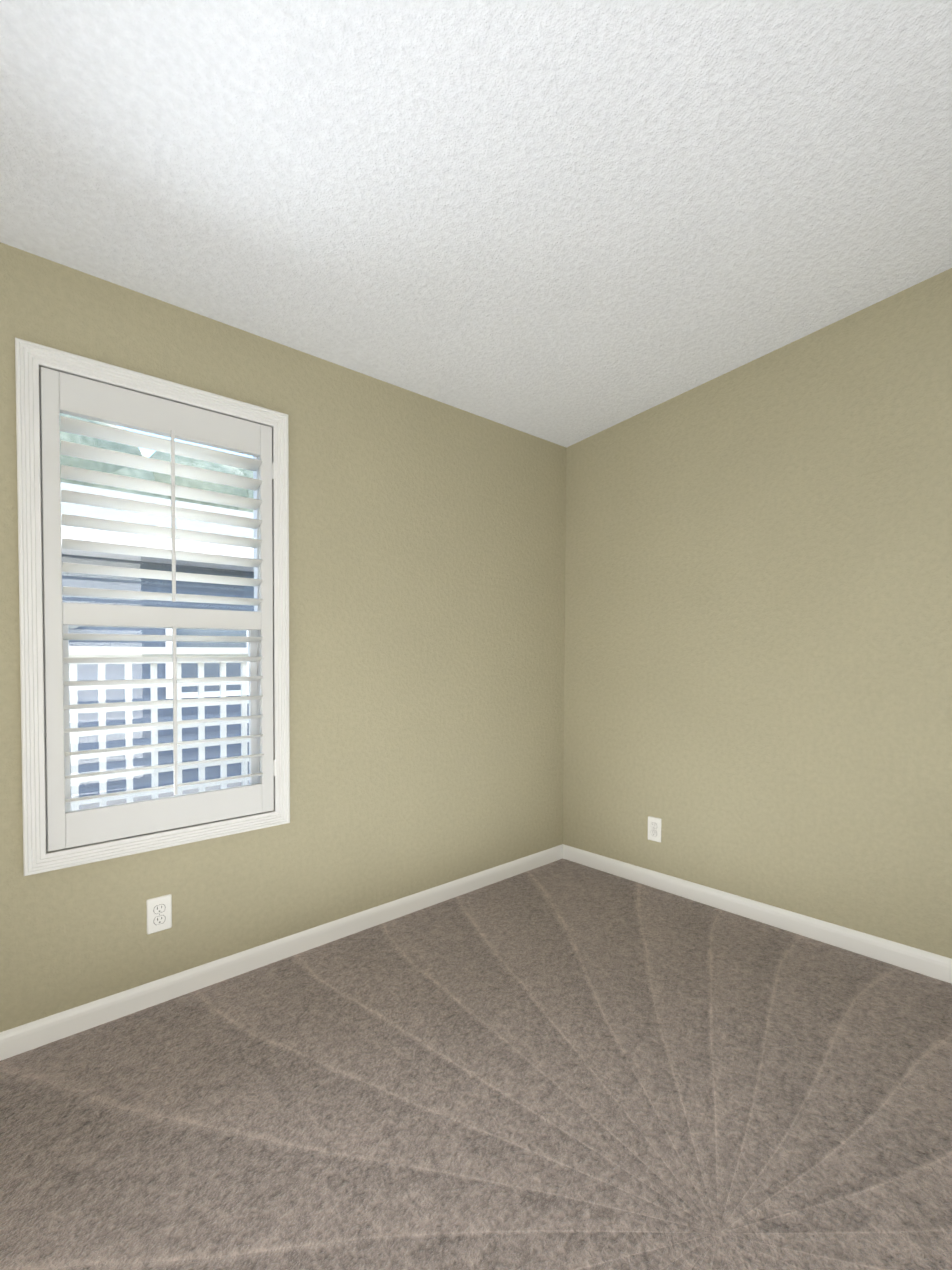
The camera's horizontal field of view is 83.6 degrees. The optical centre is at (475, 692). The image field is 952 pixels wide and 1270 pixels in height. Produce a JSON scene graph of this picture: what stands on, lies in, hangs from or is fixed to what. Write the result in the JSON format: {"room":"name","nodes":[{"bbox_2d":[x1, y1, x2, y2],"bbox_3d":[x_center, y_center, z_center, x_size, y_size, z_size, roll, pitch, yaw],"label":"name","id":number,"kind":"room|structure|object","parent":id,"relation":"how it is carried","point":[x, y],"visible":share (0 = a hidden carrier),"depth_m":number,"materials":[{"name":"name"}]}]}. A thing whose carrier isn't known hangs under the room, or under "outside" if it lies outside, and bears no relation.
{"room":"empty bedroom","nodes":[
{"label":"empty bedroom","id":0,"kind":"room"},
{"bbox_2d":[0,242,565,1031],"bbox_3d":[-0.875,-0.147,2.128,3.780,2.574,0.140,-1,2,-39],"label":"wall","id":1,"kind":"structure","parent":0,"point":[426,626],"depth_m":2.29,"materials":[{"name":"beige paint"}]},
{"bbox_2d":[15,338,289,875],"bbox_3d":[-1.105,-0.268,1.916,0.815,1.647,0.152,-1,2,-39],"label":"window","id":2,"kind":"structure","parent":1,"relation":"in","point":[52,384],"depth_m":1.80,"materials":[{"name":"white wood"}]},
{"bbox_2d":[60,416,263,801],"bbox_3d":[-1.078,-0.265,1.883,0.606,1.234,0.088,-1,2,-39],"label":"louvers","id":3,"kind":"object","parent":2,"relation":"attached to","point":[99,431],"visible":0.9,"depth_m":1.83,"materials":[{"name":"white wood"}]},
{"bbox_2d":[170,430,177,794],"bbox_3d":[-1.046,-0.272,1.844,0.011,1.256,0.020,-1,2,-39],"label":"rods","id":4,"kind":"object","parent":3,"relation":"attached to","point":[174,645],"visible":1,"depth_m":1.84,"materials":[{"name":"white wood"}]},
{"bbox_2d":[272,462,275,775],"bbox_3d":[-0.791,-0.284,2.092,0.012,1.228,0.010,-1,2,-39],"label":"window shutter hinges","id":5,"kind":"object","parent":2,"relation":"attached to","point":[273,478],"visible":1,"depth_m":2.08,"materials":[{"name":"white metal"}]},
{"bbox_2d":[146,894,171,933],"bbox_3d":[-1.111,0.778,1.868,0.076,0.124,0.008,-1,2,-39],"label":"outlet","id":6,"kind":"object","parent":1,"relation":"attached to","point":[159,913],"visible":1,"depth_m":1.86,"materials":[{"name":"white plastic"}]},
{"bbox_2d":[0,844,563,1060],"bbox_3d":[-0.829,1.034,2.101,3.450,0.202,0.014,-1,2,-39],"label":"baseboard","id":7,"kind":"structure","parent":1,"relation":"attached to","point":[40,1032],"depth_m":2.03,"materials":[{"name":"white wood"}]},
{"bbox_2d":[0,859,951,1269],"bbox_3d":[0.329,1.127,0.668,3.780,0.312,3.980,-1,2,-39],"label":"floor carpet","id":8,"kind":"object","parent":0,"point":[562,1065],"visible":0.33,"depth_m":1.37,"materials":[{"name":"grey carpet"}]},
{"bbox_2d":[0,0,951,447],"bbox_3d":[0.341,-1.413,0.606,3.780,0.312,3.980,-1,2,-39],"label":"ceiling","id":9,"kind":"structure","parent":0,"point":[566,222],"depth_m":1.41,"materials":[{"name":"white paint"}]},
{"bbox_2d":[563,268,951,958],"bbox_3d":[1.792,-0.228,1.728,0.140,2.523,3.840,-1,2,-39],"label":"wall","id":10,"kind":"structure","parent":0,"point":[757,628],"depth_m":2.23,"materials":[{"name":"beige paint"}]},
{"bbox_2d":[648,816,660,841],"bbox_3d":[0.909,0.697,2.716,0.008,0.123,0.076,-1,2,-39],"label":"outlet","id":11,"kind":"object","parent":10,"relation":"attached to","point":[654,828],"visible":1,"depth_m":2.71,"materials":[{"name":"white plastic"}]},
{"bbox_2d":[564,845,951,983],"bbox_3d":[1.683,0.955,1.763,0.014,0.155,3.700,-1,2,-39],"label":"baseboard","id":12,"kind":"structure","parent":10,"relation":"attached to","point":[923,962],"depth_m":2.23,"materials":[{"name":"white wood"}]},
{"label":"outside","id":13,"kind":"structure","parent":0,"visible":0},
{"bbox_2d":[79,781,248,809],"bbox_3d":[-19.015,1.331,27.293,80.000,4.163,58.000,-1,2,-39],"label":"ground","id":14,"kind":"structure","parent":13,"point":[161,795],"depth_m":6.88,"materials":[{"name":"grey"}]},
{"bbox_2d":[60,413,252,511],"bbox_3d":[-10.802,-3.140,13.157,21.946,9.570,6.595,-1,2,-43],"label":"trees","id":15,"kind":"object","parent":14,"relation":"on","point":[200,464],"depth_m":12.87,"materials":[{"name":"green plant"}]},
{"bbox_2d":[61,482,253,796],"bbox_3d":[-7.422,-0.960,8.198,22.600,5.639,6.750,-1,2,-39],"label":"neighbouring house","id":16,"kind":"structure","parent":14,"relation":"on","point":[137,518],"depth_m":7.07,"materials":[{"name":"white"}]},
{"bbox_3d":[-1.706,1.233,2.782,12.000,0.655,1.860,-1,2,-39],"label":"deck","id":17,"kind":"object","parent":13,"visible":0},
{"bbox_2d":[69,647,248,810],"bbox_3d":[-2.131,0.426,3.290,12.000,1.829,0.090,-1,2,-39],"label":"lattice","id":18,"kind":"object","parent":17,"relation":"on","point":[201,713],"depth_m":3.35,"materials":[{"name":"white"}]}
]}

